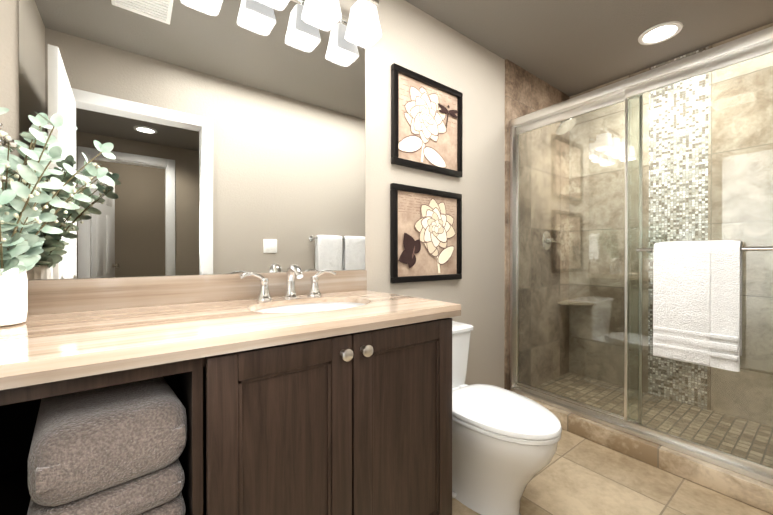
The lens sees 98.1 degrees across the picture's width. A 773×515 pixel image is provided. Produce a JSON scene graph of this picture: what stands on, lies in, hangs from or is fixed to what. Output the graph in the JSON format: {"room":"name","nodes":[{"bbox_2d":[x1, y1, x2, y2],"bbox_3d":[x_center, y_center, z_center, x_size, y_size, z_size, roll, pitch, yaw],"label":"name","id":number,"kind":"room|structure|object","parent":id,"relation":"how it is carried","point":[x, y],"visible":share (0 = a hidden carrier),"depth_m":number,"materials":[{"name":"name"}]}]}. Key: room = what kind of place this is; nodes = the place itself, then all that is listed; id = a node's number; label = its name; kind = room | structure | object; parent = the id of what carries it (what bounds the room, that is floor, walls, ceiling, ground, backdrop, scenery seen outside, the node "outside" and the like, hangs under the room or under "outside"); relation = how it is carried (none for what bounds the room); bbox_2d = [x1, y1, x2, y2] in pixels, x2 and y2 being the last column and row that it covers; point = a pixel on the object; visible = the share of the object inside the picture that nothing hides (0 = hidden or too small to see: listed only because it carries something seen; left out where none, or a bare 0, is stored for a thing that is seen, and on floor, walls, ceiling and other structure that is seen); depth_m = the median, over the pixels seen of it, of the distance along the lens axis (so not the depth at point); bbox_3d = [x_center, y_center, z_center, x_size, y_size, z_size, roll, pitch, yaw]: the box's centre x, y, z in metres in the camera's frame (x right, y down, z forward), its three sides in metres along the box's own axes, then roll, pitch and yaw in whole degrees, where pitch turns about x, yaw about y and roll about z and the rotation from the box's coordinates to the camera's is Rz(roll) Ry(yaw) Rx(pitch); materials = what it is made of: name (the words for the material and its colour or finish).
{"room":"bathroom","nodes":[
{"label":"bathroom","id":0,"kind":"room"},
{"bbox_2d":[0,0,504,387],"bbox_3d":[0.177,-0.166,1.958,3.720,2.460,0.110,0,0,-37],"label":"wall","id":1,"kind":"structure","parent":0,"point":[417,40],"depth_m":2.04,"materials":[{"name":"beige paint"}]},
{"bbox_2d":[0,122,16,151],"bbox_3d":[-1.057,-0.327,0.919,0.048,0.070,0.068,0,0,-37],"label":"flower sprig","id":2,"kind":"object","parent":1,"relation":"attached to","point":[12,143],"visible":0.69,"depth_m":0.94,"materials":[{"name":"plant"}]},
{"bbox_2d":[19,0,364,279],"bbox_3d":[-0.579,-0.536,1.315,1.180,1.204,0.006,0,0,-37],"label":"mirror","id":3,"kind":"object","parent":1,"relation":"attached to","point":[232,132],"visible":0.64,"depth_m":1.23,"materials":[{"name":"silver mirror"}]},
{"bbox_2d":[27,270,366,315],"bbox_3d":[-0.642,0.117,1.261,1.348,0.100,0.021,0,0,-37],"label":"backsplash","id":4,"kind":"structure","parent":1,"relation":"attached to","point":[66,295],"depth_m":1.12,"materials":[{"name":"beige stone"}]},
{"bbox_2d":[255,0,289,10],"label":"sconce","id":5,"kind":"object","parent":1,"relation":"attached to","point":[280,5],"depth_m":1.34,"materials":[{"name":"white glass"}]},
{"bbox_2d":[301,0,341,30],"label":"sconce","id":6,"kind":"object","parent":1,"relation":"attached to","point":[324,15],"depth_m":1.40,"materials":[{"name":"white glass"}]},
{"bbox_2d":[345,0,381,48],"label":"sconce","id":7,"kind":"object","parent":1,"relation":"attached to","point":[363,30],"depth_m":1.51,"materials":[{"name":"white glass"}]},
{"bbox_2d":[390,183,461,282],"bbox_3d":[0.243,-0.123,1.920,0.540,0.525,0.028,0,0,-37],"label":"picture frame","id":8,"kind":"object","parent":1,"relation":"attached to","point":[425,234],"visible":0.98,"depth_m":1.90,"materials":[{"name":"black"}]},
{"bbox_2d":[391,63,462,177],"bbox_3d":[0.247,-0.750,1.921,0.540,0.520,0.028,0,0,-37],"label":"picture frame","id":9,"kind":"object","parent":1,"relation":"attached to","point":[426,124],"visible":1,"depth_m":1.90,"materials":[{"name":"black"}]},
{"bbox_2d":[504,59,568,390],"bbox_3d":[1.228,-0.169,2.670,0.955,2.460,0.015,0,0,-37],"label":"shower wall tile","id":10,"kind":"structure","parent":1,"relation":"attached to","point":[526,92],"depth_m":2.62,"materials":[{"name":"beige tile"}]},
{"bbox_2d":[542,231,558,249],"bbox_3d":[1.315,-0.129,2.691,0.171,0.150,0.056,0,0,-37],"label":"shower valve","id":11,"kind":"object","parent":10,"relation":"attached to","point":[548,241],"depth_m":2.68,"materials":[{"name":"silver metal"}]},
{"bbox_2d":[555,118,575,134],"bbox_3d":[1.327,-1.027,2.582,0.156,0.173,0.239,0,0,-37],"label":"shower head","id":12,"kind":"object","parent":10,"relation":"attached to","point":[563,129],"depth_m":2.53},
{"bbox_2d":[558,300,593,304],"bbox_3d":[1.582,0.392,2.803,0.199,0.018,0.199,0,0,-37],"label":"shower shelf","id":13,"kind":"object","parent":10,"relation":"attached to","point":[575,302],"depth_m":2.80,"materials":[{"name":"stone"}]},
{"bbox_2d":[405,0,772,96],"bbox_3d":[0.700,-1.439,0.407,4.740,0.100,3.210,0,0,-37],"label":"ceiling","id":14,"kind":"structure","parent":0,"point":[569,48],"depth_m":2.05,"materials":[{"name":"grey paint"}]},
{"bbox_2d":[638,21,682,44],"bbox_3d":[1.708,-1.390,2.096,0.218,0.012,0.218,0,0,-37],"label":"recessed light","id":15,"kind":"object","parent":14,"relation":"in","point":[661,32],"visible":1,"depth_m":2.08,"materials":[{"name":"white glass"}]},
{"bbox_2d":[452,429,771,514],"bbox_3d":[0.700,1.121,0.418,4.740,0.100,3.210,0,0,-37],"label":"floor","id":16,"kind":"structure","parent":0,"point":[577,475],"depth_m":1.53,"materials":[{"name":"tile"}]},
{"bbox_2d":[0,312,460,514],"bbox_3d":[-0.459,0.639,1.013,1.305,0.859,0.636,0,0,-37],"label":"bathroom vanity","id":17,"kind":"object","parent":16,"relation":"on","point":[296,389],"depth_m":0.89,"materials":[{"name":"wood"}]},
{"bbox_2d":[27,377,186,514],"bbox_3d":[-0.675,0.462,0.826,0.267,0.293,0.470,0,0,-42],"label":"towel stack","id":18,"kind":"object","parent":17,"relation":"in","point":[114,450],"visible":0.94,"depth_m":0.67,"materials":[{"name":"grey fabric"}]},
{"bbox_2d":[0,288,460,379],"bbox_3d":[-0.462,0.188,1.022,1.348,0.040,0.619,0,0,-37],"label":"countertop","id":19,"kind":"structure","parent":17,"relation":"on","point":[46,343],"depth_m":0.81,"materials":[{"name":"beige stone"}]},
{"bbox_2d":[0,107,115,326],"bbox_3d":[-0.846,-0.096,0.792,0.320,0.530,0.292,0,0,-37],"label":"potted plant","id":20,"kind":"object","parent":19,"relation":"on","point":[22,200],"visible":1,"depth_m":0.81,"materials":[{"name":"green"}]},
{"bbox_2d":[236,264,335,299],"bbox_3d":[-0.369,0.098,1.338,0.402,0.138,0.141,0,0,-37],"label":"faucet","id":21,"kind":"object","parent":19,"relation":"on","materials":[{"name":"silver metal"}]},
{"bbox_2d":[252,300,363,315],"bbox_3d":[-0.257,0.268,1.189,0.490,0.162,0.348,0,0,-37],"label":"sink","id":22,"kind":"object","parent":19,"relation":"in","point":[269,309],"depth_m":1.34,"materials":[{"name":"white ceramic"}]},
{"bbox_2d":[452,321,561,514],"bbox_3d":[0.400,0.715,1.532,0.444,0.703,0.762,0,0,-37],"label":"toilet","id":23,"kind":"object","parent":16,"relation":"on","point":[504,445],"visible":0.58,"depth_m":1.35,"materials":[{"name":"white ceramic"}]},
{"bbox_2d":[517,393,772,514],"bbox_3d":[1.350,1.015,1.837,0.155,0.100,1.470,0,0,-37],"label":"curb","id":24,"kind":"object","parent":16,"relation":"on","point":[753,492],"visible":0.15,"depth_m":1.64,"materials":[{"name":"tile"}]},
{"bbox_2d":[510,26,772,484],"bbox_3d":[1.331,-0.003,1.819,0.112,1.934,1.466,0,0,-37],"label":"shower door","id":25,"kind":"structure","parent":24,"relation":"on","point":[744,48],"depth_m":1.81,"materials":[{"name":"clear glass"}]},
{"bbox_2d":[653,240,741,371],"bbox_3d":[1.450,0.211,1.578,0.092,0.569,0.300,0,0,-37],"label":"towel","id":26,"kind":"object","parent":25,"relation":"hanging from","point":[697,302],"visible":1,"depth_m":1.53,"materials":[{"name":"white fabric"}]},
{"bbox_2d":[532,372,772,467],"bbox_3d":[1.728,1.041,2.121,0.790,0.045,1.470,0,0,-37],"label":"pan","id":27,"kind":"object","parent":16,"relation":"on","point":[679,428],"depth_m":2.11,"materials":[{"name":"tile"}]},
{"bbox_3d":[2.134,-0.167,2.353,0.115,2.460,1.610,0,0,-37],"label":"wall","id":28,"kind":"structure","parent":0,"visible":0},
{"bbox_2d":[569,23,772,426],"bbox_3d":[2.054,-0.167,2.352,0.015,2.460,1.485,0,0,-37],"label":"shower wall tile","id":29,"kind":"structure","parent":28,"relation":"attached to","point":[607,289],"depth_m":2.49,"materials":[{"name":"beige tile"}]},
{"bbox_2d":[648,46,708,408],"bbox_3d":[2.039,-0.187,2.357,0.004,2.420,0.320,0,0,-37],"label":"mosaic","id":30,"kind":"object","parent":29,"relation":"attached to","point":[660,224],"visible":0.36,"depth_m":2.35}
]}

